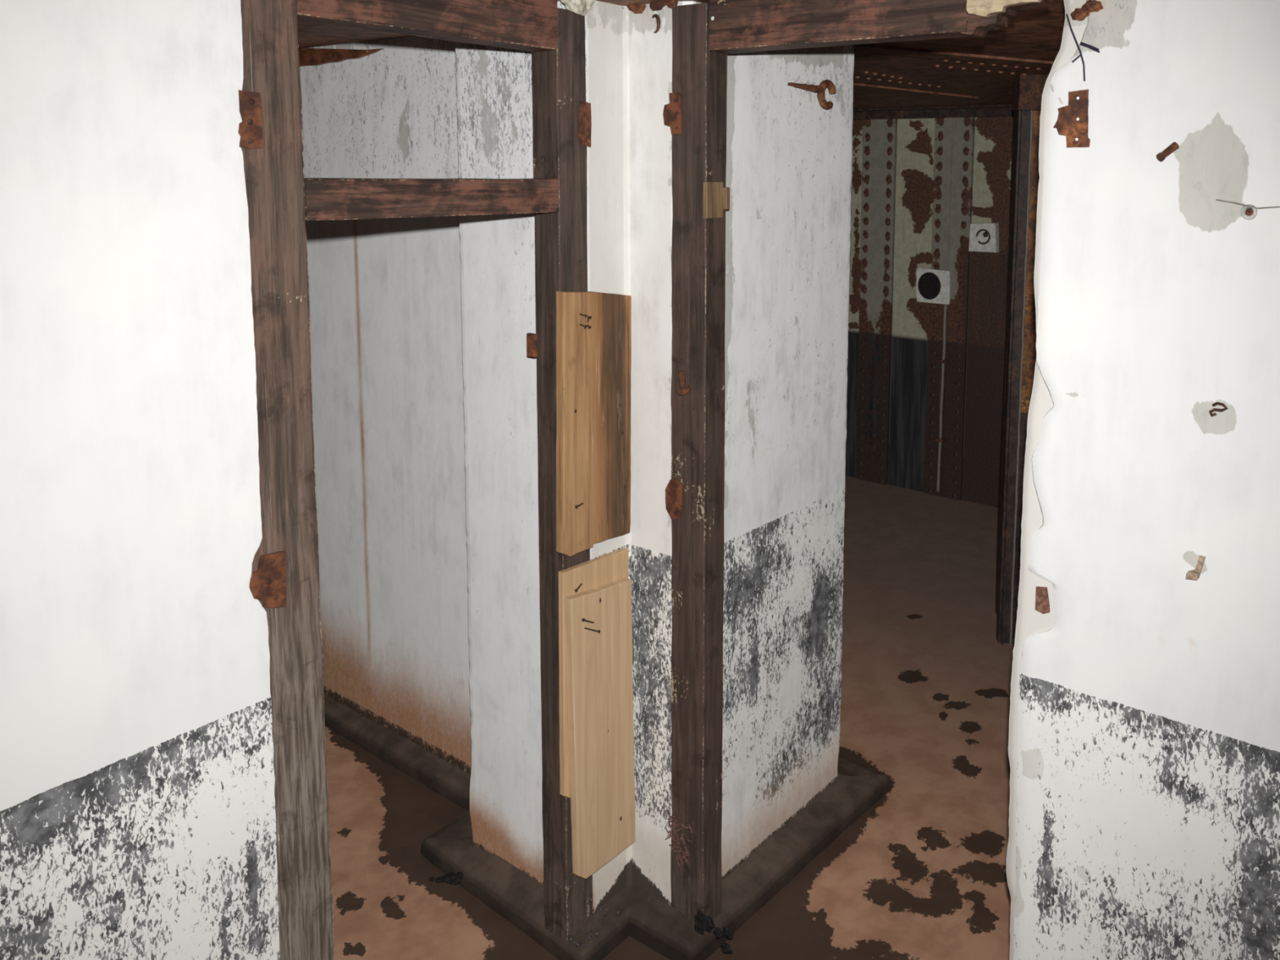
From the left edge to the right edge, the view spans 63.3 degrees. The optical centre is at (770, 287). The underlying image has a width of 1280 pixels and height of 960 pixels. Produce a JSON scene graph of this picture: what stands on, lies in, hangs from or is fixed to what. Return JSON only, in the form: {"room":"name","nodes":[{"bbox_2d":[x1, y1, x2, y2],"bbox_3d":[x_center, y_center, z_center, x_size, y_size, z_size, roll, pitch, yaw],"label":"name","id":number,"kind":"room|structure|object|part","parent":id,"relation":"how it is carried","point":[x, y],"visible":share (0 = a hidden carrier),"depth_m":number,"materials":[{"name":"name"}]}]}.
{"room":"abandoned building hallway","nodes":[
{"label":"abandoned building hallway","id":0,"kind":"room"},
{"bbox_2d":[0,0,291,959],"bbox_3d":[-1.443,0.587,0.798,0.157,2.060,2.100,5,8,35],"label":"wall","id":1,"kind":"structure","parent":0,"point":[138,815],"depth_m":1.41,"materials":[{"name":"white paint"}]},
{"bbox_2d":[238,0,592,959],"bbox_3d":[-0.623,0.465,1.893,0.106,2.046,0.738,5,8,35],"label":"door frame","id":2,"kind":"structure","parent":1,"relation":"in","point":[285,576],"depth_m":1.68,"materials":[{"name":"brown wood"}]},
{"bbox_3d":[-0.797,0.492,1.642,0.072,2.045,0.126,5,8,35],"label":"post","id":3,"kind":"part","parent":2,"relation":"part of","materials":[{"name":"brown wood"}]},
{"bbox_3d":[-0.598,-0.162,1.831,0.066,0.067,0.528,5,8,35],"label":"transom rail","id":4,"kind":"part","parent":2,"relation":"part of","materials":[{"name":"brown wood"}]},
{"bbox_3d":[-0.491,0.117,2.107,0.024,0.048,0.009,5,8,35],"label":"strike plate","id":5,"kind":"part","parent":2,"relation":"part of","materials":[{"name":"brown metal"}]},
{"bbox_3d":[-0.434,0.427,2.154,0.076,1.967,0.084,5,8,35],"label":"post","id":6,"kind":"part","parent":2,"relation":"part of","materials":[{"name":"brown wood"}]},
{"bbox_2d":[560,0,595,16],"bbox_3d":[-0.383,-0.573,2.025,0.039,0.066,0.090,5,8,35],"label":"lump","id":7,"kind":"object","parent":2,"relation":"on","point":[581,7],"visible":1,"depth_m":2.02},
{"bbox_2d":[299,0,853,913],"bbox_3d":[-1.010,0.330,3.073,2.428,2.050,0.784,5,8,35],"label":"wall","id":8,"kind":"structure","parent":0,"point":[424,379],"depth_m":2.44,"materials":[{"name":"white paint"}]},
{"bbox_2d":[555,291,631,556],"bbox_3d":[-0.360,0.272,2.132,0.040,0.546,0.202,5,8,35],"label":"wooden board","id":9,"kind":"object","parent":8,"relation":"attached to","point":[593,329],"visible":1,"depth_m":2.12,"materials":[{"name":"wood"}]},
{"bbox_2d":[558,547,628,798],"bbox_3d":[-0.371,0.824,2.197,0.030,0.503,0.197,5,8,35],"label":"wooden board","id":10,"kind":"object","parent":8,"relation":"attached to","point":[612,566],"visible":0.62,"depth_m":2.14,"materials":[{"name":"wood"}]},
{"bbox_2d":[564,577,635,879],"bbox_3d":[-0.356,0.942,2.200,0.036,0.635,0.189,5,8,35],"label":"wooden board","id":11,"kind":"object","parent":8,"relation":"attached to","point":[598,620],"visible":1,"depth_m":2.19,"materials":[{"name":"wood"}]},
{"bbox_2d":[324,693,891,959],"bbox_3d":[-0.966,1.295,3.179,2.513,0.090,1.009,5,8,35],"label":"trim","id":12,"kind":"structure","parent":8,"relation":"attached to","point":[504,888],"depth_m":2.45,"materials":[{"name":"brown wood"}]},
{"bbox_2d":[429,871,463,884],"bbox_3d":[-0.759,1.379,2.403,0.078,0.013,0.043,2,7,10],"label":"clump","id":13,"kind":"object","parent":12,"relation":"on","point":[450,877],"visible":1,"depth_m":2.39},
{"bbox_2d":[567,906,621,946],"bbox_3d":[-0.407,1.393,2.256,0.100,0.020,0.133,5,8,35],"label":"crumbs","id":14,"kind":"object","parent":12,"relation":"on","point":[596,934],"visible":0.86,"depth_m":2.21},
{"bbox_2d":[693,910,733,953],"bbox_3d":[-0.123,1.385,2.205,0.113,0.061,0.030,5,8,35],"label":"clump","id":15,"kind":"object","parent":12,"relation":"on","point":[703,922],"visible":1,"depth_m":2.21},
{"bbox_2d":[652,13,662,32],"bbox_3d":[-0.232,-0.542,2.095,0.025,0.041,0.014,5,8,35],"label":"hook","id":16,"kind":"object","parent":8,"relation":"attached to","point":[659,21],"visible":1,"depth_m":2.09,"materials":[{"name":"metal"}]},
{"bbox_2d":[787,79,835,109],"bbox_3d":[0.100,-0.456,2.401,0.022,0.070,0.173,6,8,39],"label":"ring hook","id":17,"kind":"object","parent":8,"relation":"attached to","point":[820,89],"visible":1,"depth_m":2.42,"materials":[{"name":"brown metal"}]},
{"bbox_2d":[662,0,1053,924],"bbox_3d":[0.116,0.438,1.985,0.802,1.996,0.085,5,8,35],"label":"door frame","id":18,"kind":"structure","parent":8,"relation":"in","point":[704,34],"depth_m":2.12,"materials":[{"name":"brown wood"}]},
{"bbox_2d":[665,810,692,866],"bbox_3d":[-0.207,1.207,2.243,0.078,0.110,0.029,5,8,35],"label":"clump","id":19,"kind":"object","parent":18,"relation":"attached to","point":[673,821],"visible":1,"depth_m":2.24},
{"bbox_3d":[-0.156,0.418,2.186,0.095,1.985,0.070,5,8,35],"label":"post","id":20,"kind":"part","parent":18,"relation":"part of","materials":[{"name":"brown wood"}]},
{"bbox_2d":[324,452,1014,959],"bbox_3d":[0.206,1.419,2.606,5.400,0.002,7.000,5,8,35],"label":"floor","id":21,"kind":"structure","parent":0,"point":[921,874],"depth_m":2.75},
{"bbox_2d":[995,74,1048,644],"bbox_3d":[0.902,0.285,3.635,0.142,2.038,0.090,1,6,0],"label":"door frame","id":22,"kind":"structure","parent":21,"relation":"on","point":[1028,90],"depth_m":3.61,"materials":[{"name":"brown wood"}]},
{"bbox_2d":[297,0,1065,108],"bbox_3d":[0.260,-0.649,2.413,5.400,0.087,6.900,5,8,35],"label":"ceiling","id":23,"kind":"structure","parent":0,"point":[964,70],"depth_m":3.04,"materials":[{"name":"wood"}]},
{"bbox_2d":[298,48,382,66],"bbox_3d":[-1.261,-0.656,2.905,0.555,0.056,0.038,5,8,35],"label":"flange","id":24,"kind":"object","parent":23,"relation":"attached to","point":[307,56],"visible":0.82,"depth_m":2.88,"materials":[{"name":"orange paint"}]},
{"bbox_2d":[622,0,678,13],"bbox_3d":[-0.279,-0.582,2.122,0.223,0.029,0.028,5,8,35],"label":"crust","id":25,"kind":"object","parent":23,"relation":"attached to","point":[655,6],"visible":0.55,"depth_m":2.08,"materials":[{"name":"brown metal"}]},
{"bbox_2d":[844,104,1013,507],"bbox_3d":[0.516,0.060,5.573,2.101,2.040,0.075,5,8,35],"label":"wall","id":26,"kind":"structure","parent":0,"point":[932,219],"depth_m":5.39,"materials":[{"name":"beige paint"}]},
{"bbox_3d":[0.085,0.016,5.921,0.992,2.040,0.001,5,8,35],"label":"iron panel","id":27,"kind":"part","parent":26,"relation":"part of","materials":[{"name":"brown metal"}]},
{"bbox_3d":[0.747,0.076,5.456,0.224,2.040,0.001,5,8,35],"label":"iron panel","id":28,"kind":"part","parent":26,"relation":"part of","materials":[{"name":"black metal"}]},
{"bbox_2d":[916,267,951,304],"bbox_3d":[0.853,-0.011,5.343,0.192,0.178,0.044,5,8,35],"label":"electrical outlet","id":29,"kind":"object","parent":26,"relation":"in","point":[933,286],"visible":1,"depth_m":5.33,"materials":[{"name":"white plastic"}]},
{"bbox_2d":[935,304,948,492],"bbox_3d":[0.899,0.580,5.375,0.049,1.000,0.042,5,8,35],"label":"conduit","id":30,"kind":"object","parent":26,"relation":"attached to","point":[943,361],"visible":1,"depth_m":5.36,"materials":[{"name":"metal"}]},
{"bbox_2d":[968,222,999,253],"bbox_3d":[1.071,-0.255,5.155,0.148,0.148,0.050,5,8,35],"label":"switch plate","id":31,"kind":"object","parent":26,"relation":"attached to","point":[984,237],"visible":1,"depth_m":5.14,"materials":[{"name":"white plastic"}]},
{"bbox_3d":[1.205,0.118,5.135,0.465,2.040,0.001,5,8,35],"label":"iron panel","id":32,"kind":"part","parent":26,"relation":"part of","materials":[{"name":"brown metal"}]},
{"bbox_2d":[995,111,1016,613],"bbox_3d":[1.072,0.212,4.292,0.612,2.040,1.594,-1,7,-11],"label":"wall","id":33,"kind":"structure","parent":0,"point":[1015,112],"depth_m":3.86,"materials":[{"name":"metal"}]},
{"bbox_2d":[1006,0,1279,959],"bbox_3d":[1.314,0.574,1.204,2.111,2.060,0.152,5,8,35],"label":"wall","id":34,"kind":"structure","parent":0,"point":[1144,741],"depth_m":1.59,"materials":[{"name":"white paint"}]},
{"bbox_2d":[1035,586,1049,613],"bbox_3d":[0.459,0.525,1.729,0.025,0.047,0.012,5,8,35],"label":"metal plate","id":35,"kind":"object","parent":34,"relation":"attached to","point":[1042,598],"visible":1,"depth_m":1.72,"materials":[{"name":"brown metal"}]},
{"bbox_2d":[1053,88,1089,147],"bbox_3d":[0.474,-0.266,1.615,0.059,0.090,0.005,5,8,35],"label":"hinge plate","id":36,"kind":"object","parent":34,"relation":"attached to","point":[1072,122],"visible":1,"depth_m":1.61,"materials":[{"name":"brown metal"}]},
{"bbox_2d":[1070,8,1089,20],"bbox_3d":[0.481,-0.426,1.599,0.031,0.020,0.013,5,8,35],"label":"rebar end","id":37,"kind":"object","parent":34,"relation":"attached to","point":[1078,14],"visible":1,"depth_m":1.59,"materials":[{"name":"brown metal"}]},
{"bbox_2d":[1066,13,1099,80],"bbox_3d":[0.480,-0.374,1.590,0.019,0.106,0.059,-5,8,-39],"label":"wire","id":38,"kind":"object","parent":34,"relation":"attached to","point":[1083,44],"visible":1,"depth_m":1.59,"materials":[{"name":"black metal"}]},
{"bbox_2d":[1080,0,1103,12],"bbox_3d":[0.497,-0.437,1.585,0.036,0.020,0.015,5,8,35],"label":"rebar end","id":39,"kind":"object","parent":34,"relation":"attached to","point":[1092,6],"visible":1,"depth_m":1.58,"materials":[{"name":"brown metal"}]},
{"bbox_2d":[1155,142,1178,161],"bbox_3d":[0.591,-0.203,1.529,0.034,0.029,0.012,-1,7,-13],"label":"stub","id":40,"kind":"object","parent":34,"relation":"attached to","point":[1174,146],"visible":1,"depth_m":1.52,"materials":[{"name":"brown metal"}]},
{"bbox_2d":[1185,555,1205,579],"bbox_3d":[0.645,0.425,1.559,0.023,0.035,0.020,5,8,35],"label":"hook","id":41,"kind":"object","parent":34,"relation":"attached to","point":[1193,574],"visible":1,"depth_m":1.56,"materials":[{"name":"beige paint"}]},
{"bbox_3d":[0.652,0.425,1.561,0.016,0.035,0.008,5,8,35],"label":"arm","id":42,"kind":"part","parent":41,"relation":"part of","materials":[{"name":"beige paint"}]},
{"bbox_2d":[1208,401,1227,416],"bbox_3d":[0.665,0.182,1.524,0.011,0.023,0.026,-5,8,-39],"label":"wire staple","id":43,"kind":"object","parent":34,"relation":"attached to","point":[1211,411],"visible":1,"depth_m":1.52,"materials":[{"name":"metal"}]},
{"bbox_2d":[1215,199,1279,219],"bbox_3d":[0.692,-0.113,1.479,0.097,0.029,0.008,5,8,33],"label":"plug","id":44,"kind":"object","parent":34,"relation":"attached to","point":[1251,209],"visible":1,"depth_m":1.48,"materials":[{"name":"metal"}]}
]}

